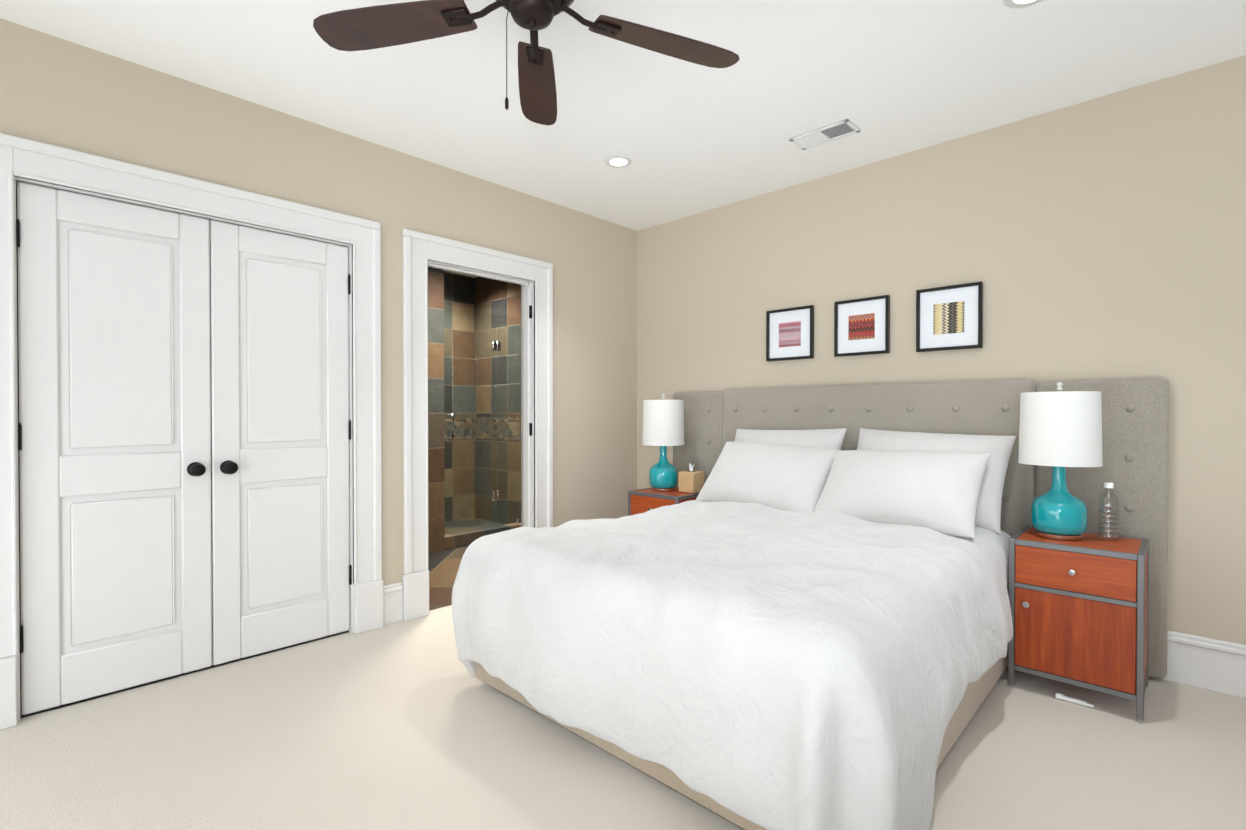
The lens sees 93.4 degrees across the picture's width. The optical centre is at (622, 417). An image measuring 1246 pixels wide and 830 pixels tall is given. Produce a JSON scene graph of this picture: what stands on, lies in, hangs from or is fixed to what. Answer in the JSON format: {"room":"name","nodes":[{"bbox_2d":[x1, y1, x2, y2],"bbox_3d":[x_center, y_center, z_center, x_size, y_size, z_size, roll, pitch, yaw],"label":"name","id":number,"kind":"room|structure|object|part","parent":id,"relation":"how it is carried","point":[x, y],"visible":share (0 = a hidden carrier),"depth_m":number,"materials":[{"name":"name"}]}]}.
{"room":"bedroom","nodes":[
{"label":"bedroom","id":0,"kind":"room"},
{"bbox_2d":[16,187,348,717],"bbox_3d":[-2.271,-0.154,3.086,0.680,2.790,1.977,0,1,44],"label":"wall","id":1,"kind":"structure","parent":0,"point":[99,696],"depth_m":2.83,"materials":[{"name":"white paint"}]},
{"bbox_2d":[0,18,636,585],"bbox_3d":[-1.685,-0.179,3.119,0.120,2.740,5.100,0,1,44],"label":"wall","id":2,"kind":"structure","parent":0,"point":[54,90],"depth_m":3.39,"materials":[{"name":"beige paint"}]},
{"bbox_2d":[16,182,351,714],"bbox_3d":[-1.934,0.122,2.767,0.107,2.115,1.281,0,1,44],"label":"closet doors","id":3,"kind":"structure","parent":2,"relation":"in","point":[184,430],"depth_m":2.67,"materials":[{"name":"white wood"}]},
{"bbox_2d":[0,133,383,729],"bbox_3d":[-1.966,0.049,2.797,0.160,2.290,1.601,0,1,44],"label":"trim","id":4,"kind":"structure","parent":2,"relation":"attached to","point":[28,161],"depth_m":2.72,"materials":[{"name":"white wood"}]},
{"bbox_2d":[402,229,552,620],"bbox_3d":[-0.954,0.039,3.889,0.200,2.290,1.124,0,1,44],"label":"door frame","id":5,"kind":"structure","parent":2,"relation":"attached to","point":[423,252],"depth_m":3.66,"materials":[{"name":"white wood"}]},
{"bbox_2d":[428,518,521,610],"bbox_3d":[-1.511,1.147,5.133,2.570,0.175,2.200,0,1,44],"label":"floor","id":6,"kind":"structure","parent":0,"point":[443,566],"depth_m":5.01,"materials":[{"name":"tile"}]},
{"bbox_2d":[444,308,521,533],"bbox_3d":[-1.275,0.032,5.580,0.122,2.044,0.973,0,1,44],"label":"glass","id":7,"kind":"object","parent":6,"relation":"on","point":[497,494],"visible":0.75,"depth_m":5.56,"materials":[{"name":"clear glass"}]},
{"bbox_2d":[428,267,521,552],"bbox_3d":[-1.543,-0.221,5.153,2.480,2.790,2.200,0,1,44],"label":"wall","id":8,"kind":"structure","parent":0,"point":[456,291],"depth_m":6.37,"materials":[{"name":"tile"}]},
{"bbox_2d":[0,605,1245,829],"bbox_3d":[-0.234,1.232,1.748,3.950,0.060,5.340,0,1,44],"label":"floor","id":9,"kind":"structure","parent":0,"point":[408,725],"depth_m":2.06,"materials":[{"name":"beige carpet"}]},
{"bbox_2d":[628,487,699,515],"bbox_3d":[0.336,0.852,4.183,0.450,0.660,0.444,0,1,44],"label":"nightstand","id":10,"kind":"object","parent":9,"relation":"on","point":[643,500],"visible":0.12,"depth_m":4.08,"materials":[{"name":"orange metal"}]},
{"bbox_2d":[642,394,683,490],"bbox_3d":[0.291,0.174,4.247,0.304,0.694,0.304,0,1,44],"label":"lamp","id":11,"kind":"object","parent":10,"relation":"on","point":[663,424],"visible":0.98,"depth_m":4.14,"materials":[{"name":"teal ceramic"}]},
{"bbox_2d":[679,463,703,492],"bbox_3d":[0.483,0.421,4.146,0.132,0.201,0.132,0,1,44],"label":"tissue box","id":12,"kind":"object","parent":10,"relation":"on","point":[691,481],"visible":1,"depth_m":4.10,"materials":[{"name":"paper"}]},
{"bbox_2d":[452,377,1168,829],"bbox_3d":[0.653,0.509,2.803,2.830,1.411,2.328,0,1,44],"label":"bed","id":13,"kind":"object","parent":9,"relation":"on","point":[796,615],"visible":0.98,"depth_m":2.17,"materials":[{"name":"beige fabric"}]},
{"bbox_2d":[452,500,1012,829],"bbox_3d":[0.569,0.847,2.748,1.981,0.750,2.130,0,1,44],"label":"duvet","id":14,"kind":"object","parent":13,"relation":"on","point":[770,664],"depth_m":1.88,"materials":[{"name":"fabric"}]},
{"bbox_2d":[695,442,842,511],"bbox_3d":[0.841,0.348,3.463,0.773,0.388,0.375,0,1,44],"label":"pillow","id":15,"kind":"object","parent":13,"relation":"on","point":[781,476],"depth_m":3.34,"materials":[{"name":"fabric"}]},
{"bbox_2d":[734,428,846,449],"bbox_3d":[0.971,0.296,3.649,0.773,0.476,0.318,0,1,44],"label":"pillow","id":16,"kind":"object","parent":13,"relation":"on","point":[814,439],"depth_m":3.55,"materials":[{"name":"fabric"}]},
{"bbox_2d":[813,450,990,537],"bbox_3d":[1.364,0.357,2.939,0.779,0.383,0.378,0,1,44],"label":"pillow","id":17,"kind":"object","parent":13,"relation":"on","point":[944,493],"depth_m":2.80,"materials":[{"name":"fabric"}]},
{"bbox_3d":[1.409,0.486,3.597,2.830,1.378,0.135,0,1,44],"label":"headboard","id":18,"kind":"part","parent":13,"relation":"part of","materials":[{"name":"grey fabric"}]},
{"bbox_2d":[857,428,1016,533],"bbox_3d":[1.573,0.301,3.086,0.798,0.478,0.323,0,1,44],"label":"pillow","id":19,"kind":"object","parent":13,"relation":"on","point":[991,454],"depth_m":2.90,"materials":[{"name":"fabric"}]},
{"bbox_2d":[1056,692,1093,707],"bbox_3d":[1.890,1.183,2.458,0.125,0.026,0.026,0,1,44],"label":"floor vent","id":20,"kind":"object","parent":9,"relation":"on","point":[1059,696],"visible":1,"depth_m":2.46,"materials":[{"name":"white metal"}]},
{"bbox_2d":[1008,526,1148,722],"bbox_3d":[2.008,0.865,2.590,0.450,0.660,0.444,0,1,44],"label":"nightstand","id":21,"kind":"object","parent":9,"relation":"on","point":[1080,612],"visible":0.98,"depth_m":2.44,"materials":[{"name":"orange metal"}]},
{"bbox_2d":[1018,382,1102,539],"bbox_3d":[1.964,0.187,2.645,0.304,0.694,0.304,0,1,44],"label":"lamp","id":22,"kind":"object","parent":21,"relation":"on","point":[1060,430],"visible":1,"depth_m":2.55,"materials":[{"name":"teal ceramic"}]},
{"bbox_2d":[1098,482,1119,539],"bbox_3d":[2.140,0.410,2.587,0.073,0.248,0.073,0,1,44],"label":"water bottle","id":23,"kind":"object","parent":21,"relation":"on","point":[1108,485],"visible":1,"depth_m":2.59,"materials":[{"name":"clear plastic"}]},
{"bbox_2d":[0,0,1245,230],"bbox_3d":[-0.267,-1.568,1.756,4.040,0.060,5.340,0,1,44],"label":"ceiling","id":24,"kind":"structure","parent":0,"point":[890,78],"depth_m":2.64,"materials":[{"name":"paint"}]},
{"bbox_2d":[313,0,739,124],"bbox_3d":[-0.249,-1.232,1.723,1.365,0.610,1.398,0,1,44],"label":"fan","id":25,"kind":"object","parent":24,"relation":"hanging from","point":[372,27],"visible":1,"depth_m":1.88,"materials":[{"name":"brown wood"}]},
{"bbox_2d":[605,156,631,167],"bbox_3d":[-0.027,-1.550,3.558,0.166,0.006,0.166,0,1,44],"label":"recessed light","id":26,"kind":"object","parent":24,"relation":"in","point":[618,161],"visible":1,"depth_m":3.55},
{"bbox_2d":[789,119,860,149],"bbox_3d":[1.102,-1.546,3.214,0.330,0.009,0.170,0,1,44],"label":"ceiling vent","id":27,"kind":"object","parent":24,"relation":"in","point":[831,132],"visible":1,"depth_m":3.20,"materials":[{"name":"white metal"}]},
{"bbox_2d":[1003,0,1041,7],"bbox_3d":[1.476,-1.538,2.126,0.166,0.006,0.166,0,1,44],"label":"recessed light","id":28,"kind":"object","parent":24,"relation":"in","point":[1017,3],"visible":1,"depth_m":2.18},
{"bbox_2d":[637,55,1245,644],"bbox_3d":[1.534,-0.184,3.657,4.040,2.740,0.120,0,1,44],"label":"wall","id":29,"kind":"structure","parent":0,"point":[1103,237],"depth_m":2.98,"materials":[{"name":"beige paint"}]},
{"bbox_2d":[766,305,813,360],"bbox_3d":[1.118,-0.564,3.941,0.335,0.351,0.030,0,1,44],"label":"picture","id":30,"kind":"object","parent":29,"relation":"attached to","point":[789,333],"visible":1,"depth_m":3.94,"materials":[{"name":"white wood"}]},
{"bbox_2d":[834,295,889,356],"bbox_3d":[1.465,-0.561,3.610,0.330,0.351,0.030,0,1,44],"label":"picture","id":31,"kind":"object","parent":29,"relation":"attached to","point":[861,326],"visible":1,"depth_m":3.60,"materials":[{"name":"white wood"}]},
{"bbox_2d":[916,281,982,351],"bbox_3d":[1.816,-0.558,3.276,0.330,0.361,0.030,0,1,44],"label":"picture","id":32,"kind":"object","parent":29,"relation":"attached to","point":[948,317],"visible":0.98,"depth_m":3.27,"materials":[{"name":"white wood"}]},
{"bbox_2d":[1163,631,1245,698],"bbox_3d":[1.465,1.074,3.631,3.750,0.226,0.027,0,1,44],"label":"baseboard","id":33,"kind":"structure","parent":29,"relation":"attached to","point":[1215,665],"depth_m":2.58,"materials":[{"name":"white wood"}]}
]}

